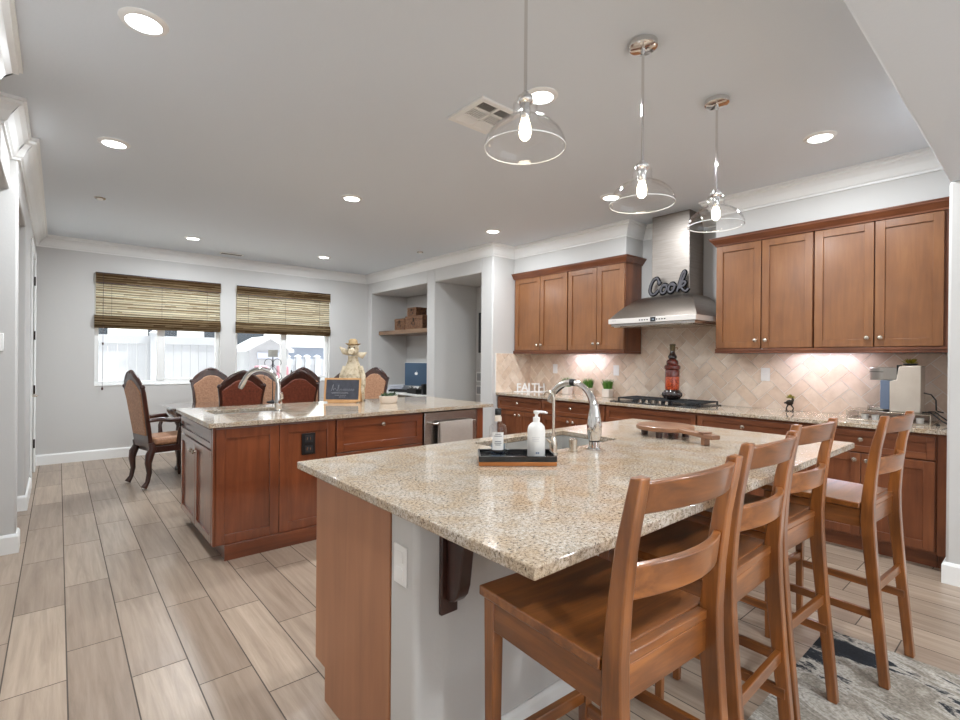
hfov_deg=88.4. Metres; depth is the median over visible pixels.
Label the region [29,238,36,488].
door frame
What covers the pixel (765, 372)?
outlet
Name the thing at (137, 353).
fence
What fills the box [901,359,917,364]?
succulent pot
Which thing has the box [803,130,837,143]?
recessed light
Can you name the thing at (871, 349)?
rail
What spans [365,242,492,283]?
trim
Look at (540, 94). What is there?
recessed light
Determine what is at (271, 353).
table lamp
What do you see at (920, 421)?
pod drawer
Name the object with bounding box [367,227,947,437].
wall
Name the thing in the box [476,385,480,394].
picture frame
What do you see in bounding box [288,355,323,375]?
fence
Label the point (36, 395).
door
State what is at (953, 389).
wall
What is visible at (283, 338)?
window
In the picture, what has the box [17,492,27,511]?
baseboard
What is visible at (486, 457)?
serving tray
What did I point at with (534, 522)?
island countertop
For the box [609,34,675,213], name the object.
pendant light
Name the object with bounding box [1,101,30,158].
trim
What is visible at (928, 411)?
power cable
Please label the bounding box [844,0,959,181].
ceiling
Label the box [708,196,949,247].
crown molding
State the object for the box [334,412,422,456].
drawer
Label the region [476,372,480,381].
picture frame
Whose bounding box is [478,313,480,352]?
picture frame
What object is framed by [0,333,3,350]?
light switch
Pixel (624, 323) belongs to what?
range hood
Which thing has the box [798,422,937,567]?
base cabinet
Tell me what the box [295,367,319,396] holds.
dining chair
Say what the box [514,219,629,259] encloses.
trim
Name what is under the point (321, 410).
countertop
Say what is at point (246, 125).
ceiling
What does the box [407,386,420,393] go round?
desk organizer
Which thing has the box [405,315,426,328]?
storage box
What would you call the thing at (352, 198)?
recessed light
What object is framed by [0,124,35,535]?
wall
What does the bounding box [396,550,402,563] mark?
socket
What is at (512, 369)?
wall
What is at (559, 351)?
rail
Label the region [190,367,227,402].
dining chair
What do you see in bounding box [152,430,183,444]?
seat cushion
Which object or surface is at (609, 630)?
bar stool
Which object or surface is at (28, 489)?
baseboard
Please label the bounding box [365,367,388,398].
dining chair
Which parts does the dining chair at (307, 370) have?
frame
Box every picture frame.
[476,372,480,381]
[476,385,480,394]
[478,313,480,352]
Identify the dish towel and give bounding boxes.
[438,419,472,443]
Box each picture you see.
[477,373,480,380]
[479,314,480,350]
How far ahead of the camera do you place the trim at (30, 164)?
4.13 m
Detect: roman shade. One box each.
[94,272,220,389]
[235,285,330,335]
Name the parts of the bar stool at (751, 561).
leg, leg, seat, leg, rail, rail, leg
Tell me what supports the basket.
on the desk organizer
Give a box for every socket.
[305,435,312,442]
[305,445,312,452]
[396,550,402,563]
[396,566,402,580]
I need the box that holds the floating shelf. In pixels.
[379,328,426,335]
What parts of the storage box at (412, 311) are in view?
lid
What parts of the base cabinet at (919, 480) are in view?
door, drawer, door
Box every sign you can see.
[514,383,544,391]
[648,269,689,296]
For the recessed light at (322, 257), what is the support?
in the ceiling at (246, 125)
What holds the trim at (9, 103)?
attached to the wall at (16, 232)
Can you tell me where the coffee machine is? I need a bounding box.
[867,365,943,412]
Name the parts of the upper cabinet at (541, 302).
door, door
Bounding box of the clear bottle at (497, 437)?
[489,408,506,449]
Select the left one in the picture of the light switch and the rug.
the light switch
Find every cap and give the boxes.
[94,196,105,200]
[568,438,577,451]
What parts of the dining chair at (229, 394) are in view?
panel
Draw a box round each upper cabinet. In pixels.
[514,271,568,350]
[568,262,641,351]
[716,231,814,348]
[814,209,948,347]
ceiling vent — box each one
[219,252,243,256]
[447,96,519,133]
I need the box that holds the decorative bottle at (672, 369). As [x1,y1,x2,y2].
[662,344,682,399]
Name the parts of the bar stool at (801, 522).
leg, seat, leg, rail, rail, leg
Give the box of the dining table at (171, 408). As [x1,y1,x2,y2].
[163,397,323,469]
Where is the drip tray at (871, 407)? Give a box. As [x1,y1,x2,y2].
[867,405,888,410]
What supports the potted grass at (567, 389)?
on the countertop at (749, 412)
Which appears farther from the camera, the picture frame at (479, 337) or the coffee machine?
the picture frame at (479, 337)
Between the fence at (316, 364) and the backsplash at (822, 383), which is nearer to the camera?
the backsplash at (822, 383)
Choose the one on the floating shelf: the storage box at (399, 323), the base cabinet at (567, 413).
the storage box at (399, 323)
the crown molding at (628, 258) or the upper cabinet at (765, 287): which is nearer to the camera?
the upper cabinet at (765, 287)
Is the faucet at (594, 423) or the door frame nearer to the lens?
the faucet at (594, 423)
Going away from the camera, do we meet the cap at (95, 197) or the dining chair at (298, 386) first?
the cap at (95, 197)
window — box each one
[94,273,218,385]
[235,286,327,380]
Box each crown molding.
[511,254,646,279]
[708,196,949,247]
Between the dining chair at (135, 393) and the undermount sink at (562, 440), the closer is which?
the undermount sink at (562, 440)
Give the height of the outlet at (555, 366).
0.120 m
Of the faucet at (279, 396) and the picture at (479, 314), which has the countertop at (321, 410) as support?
the faucet at (279, 396)
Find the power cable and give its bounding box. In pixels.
[922,411,946,425]
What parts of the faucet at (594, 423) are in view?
spout, lever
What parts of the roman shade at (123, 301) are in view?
pull cord, shade panel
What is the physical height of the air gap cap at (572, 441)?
0.060 m
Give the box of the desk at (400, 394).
[387,390,426,396]
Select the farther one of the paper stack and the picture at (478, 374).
the paper stack
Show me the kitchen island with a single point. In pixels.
(387, 650)
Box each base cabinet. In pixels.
[179,416,334,560]
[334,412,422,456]
[497,395,541,434]
[541,399,605,429]
[606,405,697,424]
[697,413,797,496]
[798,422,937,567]
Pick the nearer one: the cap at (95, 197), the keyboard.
the cap at (95, 197)
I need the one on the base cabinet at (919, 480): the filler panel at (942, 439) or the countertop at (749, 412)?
the countertop at (749, 412)
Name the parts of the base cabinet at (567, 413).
door, drawer, door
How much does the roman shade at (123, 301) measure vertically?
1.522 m
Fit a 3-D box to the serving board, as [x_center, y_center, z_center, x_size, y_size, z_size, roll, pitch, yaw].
[1.054,0.399,2.718,0.314,0.068,0.547,0,0,4]
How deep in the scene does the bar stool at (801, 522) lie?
1.94 m
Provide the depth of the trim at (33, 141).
3.34 m
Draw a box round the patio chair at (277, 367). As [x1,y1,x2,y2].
[276,366,291,377]
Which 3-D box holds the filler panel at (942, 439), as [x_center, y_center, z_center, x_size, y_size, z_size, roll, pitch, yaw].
[3.196,0.922,3.357,0.606,0.884,0.058,0,0,-41]
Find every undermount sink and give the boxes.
[214,410,272,414]
[490,435,601,449]
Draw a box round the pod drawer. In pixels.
[846,407,938,425]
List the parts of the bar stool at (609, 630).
leg, leg, seat, leg, rail, rail, leg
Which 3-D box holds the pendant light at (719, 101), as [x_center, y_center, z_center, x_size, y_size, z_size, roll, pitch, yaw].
[1.328,-1.106,2.772,0.294,0.707,0.294,0,0,-31]
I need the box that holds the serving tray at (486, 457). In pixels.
[477,449,556,465]
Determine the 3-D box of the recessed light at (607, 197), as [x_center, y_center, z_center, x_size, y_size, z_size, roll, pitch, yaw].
[1.178,-1.459,4.436,0.188,0.012,0.188,0,0,-41]
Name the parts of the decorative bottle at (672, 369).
bulb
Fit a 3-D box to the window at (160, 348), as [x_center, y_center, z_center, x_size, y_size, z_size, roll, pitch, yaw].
[-4.449,-0.395,6.883,1.470,1.474,0.148,0,0,-41]
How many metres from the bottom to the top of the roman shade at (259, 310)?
0.718 m
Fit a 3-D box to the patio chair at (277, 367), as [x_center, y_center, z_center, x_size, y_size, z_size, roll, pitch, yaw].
[-4.000,0.779,9.809,0.400,1.340,0.500,0,0,-41]
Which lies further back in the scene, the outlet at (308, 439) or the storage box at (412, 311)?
the storage box at (412, 311)
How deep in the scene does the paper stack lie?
8.74 m
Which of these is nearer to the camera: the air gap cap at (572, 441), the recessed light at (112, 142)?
the air gap cap at (572, 441)
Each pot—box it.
[562,386,572,393]
[602,389,613,397]
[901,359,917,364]
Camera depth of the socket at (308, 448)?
3.61 m
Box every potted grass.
[562,378,572,393]
[582,378,593,395]
[602,379,613,397]
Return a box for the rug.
[747,631,959,719]
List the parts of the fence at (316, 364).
post, post, rail, board panel, post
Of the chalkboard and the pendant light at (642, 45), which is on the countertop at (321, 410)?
the chalkboard
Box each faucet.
[238,367,283,411]
[547,379,601,450]
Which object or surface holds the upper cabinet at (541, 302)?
attached to the wall at (454, 296)
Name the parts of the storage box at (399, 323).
lid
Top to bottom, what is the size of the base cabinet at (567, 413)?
0.884 m
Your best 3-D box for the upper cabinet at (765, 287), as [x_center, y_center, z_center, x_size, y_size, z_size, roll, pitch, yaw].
[2.528,-0.563,4.340,0.358,0.958,0.769,0,0,-41]
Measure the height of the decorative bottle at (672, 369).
0.554 m
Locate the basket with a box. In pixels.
[407,389,420,393]
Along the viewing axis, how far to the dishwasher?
4.37 m
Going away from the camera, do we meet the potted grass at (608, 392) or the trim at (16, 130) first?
the trim at (16, 130)
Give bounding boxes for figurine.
[339,339,366,400]
[784,394,793,411]
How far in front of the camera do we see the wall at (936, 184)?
4.04 m
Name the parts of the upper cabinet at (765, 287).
door, door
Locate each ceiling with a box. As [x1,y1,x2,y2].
[0,0,929,274]
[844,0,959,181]
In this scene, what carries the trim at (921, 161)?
attached to the wall at (454, 296)
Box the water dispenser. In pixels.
[542,390,557,455]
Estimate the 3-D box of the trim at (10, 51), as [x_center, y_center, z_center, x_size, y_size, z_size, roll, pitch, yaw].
[-1.409,-1.409,1.352,0.110,0.142,3.033,0,0,-41]
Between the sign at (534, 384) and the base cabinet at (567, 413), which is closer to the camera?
the base cabinet at (567, 413)
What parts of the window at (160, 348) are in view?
sill, sash rail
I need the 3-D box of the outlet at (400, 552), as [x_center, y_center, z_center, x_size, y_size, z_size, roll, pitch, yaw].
[-0.243,0.625,1.505,0.007,0.120,0.072,0,0,-41]
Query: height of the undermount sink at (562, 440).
0.208 m
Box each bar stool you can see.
[479,454,742,719]
[599,430,798,719]
[673,417,838,719]
[761,410,914,689]
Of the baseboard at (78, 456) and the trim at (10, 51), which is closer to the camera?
the trim at (10, 51)
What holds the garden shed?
on the patio
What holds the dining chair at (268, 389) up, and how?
on the floor
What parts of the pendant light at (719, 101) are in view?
bulb, lamp shade, rod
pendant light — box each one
[484,0,565,164]
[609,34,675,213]
[687,94,744,232]
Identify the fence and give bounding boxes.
[98,330,214,380]
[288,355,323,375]
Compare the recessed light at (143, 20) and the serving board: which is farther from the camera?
the serving board
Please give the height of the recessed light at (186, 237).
0.012 m
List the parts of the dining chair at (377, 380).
panel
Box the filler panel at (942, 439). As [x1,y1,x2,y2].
[936,435,946,568]
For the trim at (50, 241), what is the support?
attached to the wall at (73, 414)
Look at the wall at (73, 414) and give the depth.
6.37 m
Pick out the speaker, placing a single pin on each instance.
(423, 386)
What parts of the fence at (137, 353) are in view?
post, rail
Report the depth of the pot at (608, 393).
5.67 m
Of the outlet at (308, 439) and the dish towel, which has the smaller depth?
the outlet at (308, 439)
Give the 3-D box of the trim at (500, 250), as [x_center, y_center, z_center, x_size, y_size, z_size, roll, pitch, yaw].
[0.305,-1.406,6.357,0.490,0.142,0.110,0,0,-41]
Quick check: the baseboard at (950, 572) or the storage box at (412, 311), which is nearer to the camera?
the baseboard at (950, 572)
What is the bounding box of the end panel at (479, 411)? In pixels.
[475,408,482,438]
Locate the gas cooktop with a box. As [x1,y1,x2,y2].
[610,396,720,408]
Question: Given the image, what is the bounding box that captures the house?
[99,328,323,380]
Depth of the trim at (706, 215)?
4.91 m
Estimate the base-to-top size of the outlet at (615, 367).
0.120 m
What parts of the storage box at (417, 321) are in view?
lid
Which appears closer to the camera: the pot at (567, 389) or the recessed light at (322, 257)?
the pot at (567, 389)
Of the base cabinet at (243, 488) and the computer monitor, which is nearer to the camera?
the base cabinet at (243, 488)
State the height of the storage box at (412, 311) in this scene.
0.144 m
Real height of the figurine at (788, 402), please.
0.152 m
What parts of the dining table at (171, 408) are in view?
leg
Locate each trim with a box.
[0,0,22,79]
[0,92,26,123]
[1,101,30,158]
[12,137,38,159]
[18,140,47,245]
[37,234,366,283]
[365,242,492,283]
[492,242,513,259]
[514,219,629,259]
[626,219,646,240]
[643,211,715,240]
[699,147,942,215]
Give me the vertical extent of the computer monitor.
0.505 m
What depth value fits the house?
14.71 m
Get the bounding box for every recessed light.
[97,137,130,148]
[117,7,168,36]
[184,236,200,239]
[317,256,330,258]
[341,195,361,201]
[485,229,500,233]
[528,87,557,104]
[600,194,621,200]
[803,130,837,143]
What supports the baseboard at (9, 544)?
attached to the wall at (16, 232)
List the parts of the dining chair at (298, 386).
panel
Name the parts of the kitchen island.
panel, skirting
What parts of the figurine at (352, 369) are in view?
arm, arm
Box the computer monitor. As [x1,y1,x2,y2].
[405,362,426,388]
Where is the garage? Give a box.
[287,344,323,358]
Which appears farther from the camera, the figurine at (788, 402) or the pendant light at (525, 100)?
the figurine at (788, 402)
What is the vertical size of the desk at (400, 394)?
0.764 m
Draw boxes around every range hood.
[608,209,715,329]
[611,320,715,326]
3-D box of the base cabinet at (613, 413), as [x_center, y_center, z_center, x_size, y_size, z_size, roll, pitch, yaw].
[1.825,0.907,4.929,0.648,0.884,0.958,0,0,-41]
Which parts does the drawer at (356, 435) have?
drawer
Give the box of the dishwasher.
[422,408,475,445]
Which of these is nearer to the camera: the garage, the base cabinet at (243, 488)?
the base cabinet at (243, 488)
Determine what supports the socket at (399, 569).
attached to the outlet at (400, 552)
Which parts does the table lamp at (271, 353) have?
lamp shade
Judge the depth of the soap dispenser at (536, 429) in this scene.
2.05 m
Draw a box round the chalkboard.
[324,378,361,402]
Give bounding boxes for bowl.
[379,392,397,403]
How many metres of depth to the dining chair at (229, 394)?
5.29 m
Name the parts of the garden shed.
door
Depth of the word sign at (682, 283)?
4.84 m
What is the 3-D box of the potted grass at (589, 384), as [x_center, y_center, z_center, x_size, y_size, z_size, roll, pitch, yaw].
[1.301,0.320,5.911,0.155,0.216,0.168,0,0,-41]
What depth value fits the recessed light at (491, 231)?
5.64 m
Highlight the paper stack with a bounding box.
[387,384,408,389]
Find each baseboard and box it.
[0,527,19,555]
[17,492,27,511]
[26,477,30,503]
[35,447,174,465]
[941,557,959,586]
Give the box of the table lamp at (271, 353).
[263,350,281,401]
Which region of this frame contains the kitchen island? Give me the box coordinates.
[316,478,598,719]
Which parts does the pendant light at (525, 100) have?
bulb, lamp shade, rod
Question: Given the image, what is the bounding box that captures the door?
[32,277,37,447]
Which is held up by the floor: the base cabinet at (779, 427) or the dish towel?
the base cabinet at (779, 427)
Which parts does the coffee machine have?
splash panel, power cord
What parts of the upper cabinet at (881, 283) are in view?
door, door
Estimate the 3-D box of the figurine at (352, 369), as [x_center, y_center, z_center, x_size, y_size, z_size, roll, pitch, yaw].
[-1.267,0.098,4.927,0.258,0.622,0.228,0,0,-41]
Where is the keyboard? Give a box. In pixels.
[388,389,406,391]
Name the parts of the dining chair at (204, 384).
panel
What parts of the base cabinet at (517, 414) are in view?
door, drawer, door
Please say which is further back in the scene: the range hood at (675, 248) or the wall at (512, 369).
the wall at (512, 369)
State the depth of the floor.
2.55 m
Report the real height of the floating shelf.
0.067 m
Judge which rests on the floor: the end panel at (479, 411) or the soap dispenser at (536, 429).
the end panel at (479, 411)
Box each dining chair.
[122,370,183,488]
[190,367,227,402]
[217,370,265,406]
[253,371,275,398]
[280,370,318,402]
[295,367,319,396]
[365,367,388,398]
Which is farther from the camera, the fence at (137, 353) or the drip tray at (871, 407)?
the fence at (137, 353)
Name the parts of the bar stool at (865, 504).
leg, leg, seat, leg, rail, rail, leg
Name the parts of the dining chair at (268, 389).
frame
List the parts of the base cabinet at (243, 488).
door, drawer, door, panel, panel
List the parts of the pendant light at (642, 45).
bulb, lamp shade, rod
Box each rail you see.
[513,350,640,353]
[715,347,947,353]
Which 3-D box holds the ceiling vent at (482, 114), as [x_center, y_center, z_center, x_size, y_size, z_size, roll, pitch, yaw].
[0.026,-1.464,2.967,0.310,0.014,0.330,0,0,-41]
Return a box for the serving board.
[636,421,719,445]
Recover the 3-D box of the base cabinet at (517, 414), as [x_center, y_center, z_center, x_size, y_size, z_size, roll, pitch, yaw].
[0.689,0.895,6.259,0.648,0.884,0.758,0,0,-41]
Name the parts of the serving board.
handle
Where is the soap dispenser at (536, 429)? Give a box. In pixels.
[527,410,547,455]
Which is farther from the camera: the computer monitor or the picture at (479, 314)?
the computer monitor
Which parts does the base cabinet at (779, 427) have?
drawer, door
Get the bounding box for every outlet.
[301,432,314,454]
[394,542,406,587]
[553,364,557,372]
[613,365,618,375]
[761,368,769,380]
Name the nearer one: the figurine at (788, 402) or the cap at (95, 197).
the figurine at (788, 402)
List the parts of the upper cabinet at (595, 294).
door, door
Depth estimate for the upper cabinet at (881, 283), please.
3.61 m
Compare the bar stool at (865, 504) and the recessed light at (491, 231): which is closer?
the bar stool at (865, 504)
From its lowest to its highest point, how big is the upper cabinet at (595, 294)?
0.958 m
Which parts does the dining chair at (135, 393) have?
leg, panel, frame, leg, arm, seat rail, arm, leg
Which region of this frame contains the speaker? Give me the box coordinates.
[421,384,426,394]
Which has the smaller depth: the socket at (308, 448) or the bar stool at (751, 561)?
the bar stool at (751, 561)
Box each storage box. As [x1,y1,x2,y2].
[395,318,404,329]
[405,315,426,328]
[407,307,426,315]
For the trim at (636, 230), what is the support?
attached to the wall at (454, 296)
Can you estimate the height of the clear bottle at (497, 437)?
0.203 m
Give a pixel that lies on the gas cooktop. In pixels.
(661, 401)
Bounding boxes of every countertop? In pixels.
[176,396,493,428]
[297,419,854,580]
[496,392,946,434]
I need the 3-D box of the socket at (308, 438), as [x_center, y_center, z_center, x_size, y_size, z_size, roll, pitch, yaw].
[-1.252,0.576,3.612,0.062,0.052,0.003,0,0,-41]
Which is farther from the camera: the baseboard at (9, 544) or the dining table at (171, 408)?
the dining table at (171, 408)
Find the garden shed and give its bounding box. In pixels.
[237,336,293,372]
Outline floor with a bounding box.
[0,452,959,719]
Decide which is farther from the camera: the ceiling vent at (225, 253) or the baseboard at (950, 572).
the ceiling vent at (225, 253)
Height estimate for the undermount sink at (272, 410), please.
0.208 m
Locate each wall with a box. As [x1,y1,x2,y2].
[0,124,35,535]
[35,246,367,454]
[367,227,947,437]
[495,353,530,391]
[514,170,950,273]
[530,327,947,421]
[946,180,959,564]
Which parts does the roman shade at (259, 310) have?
shade panel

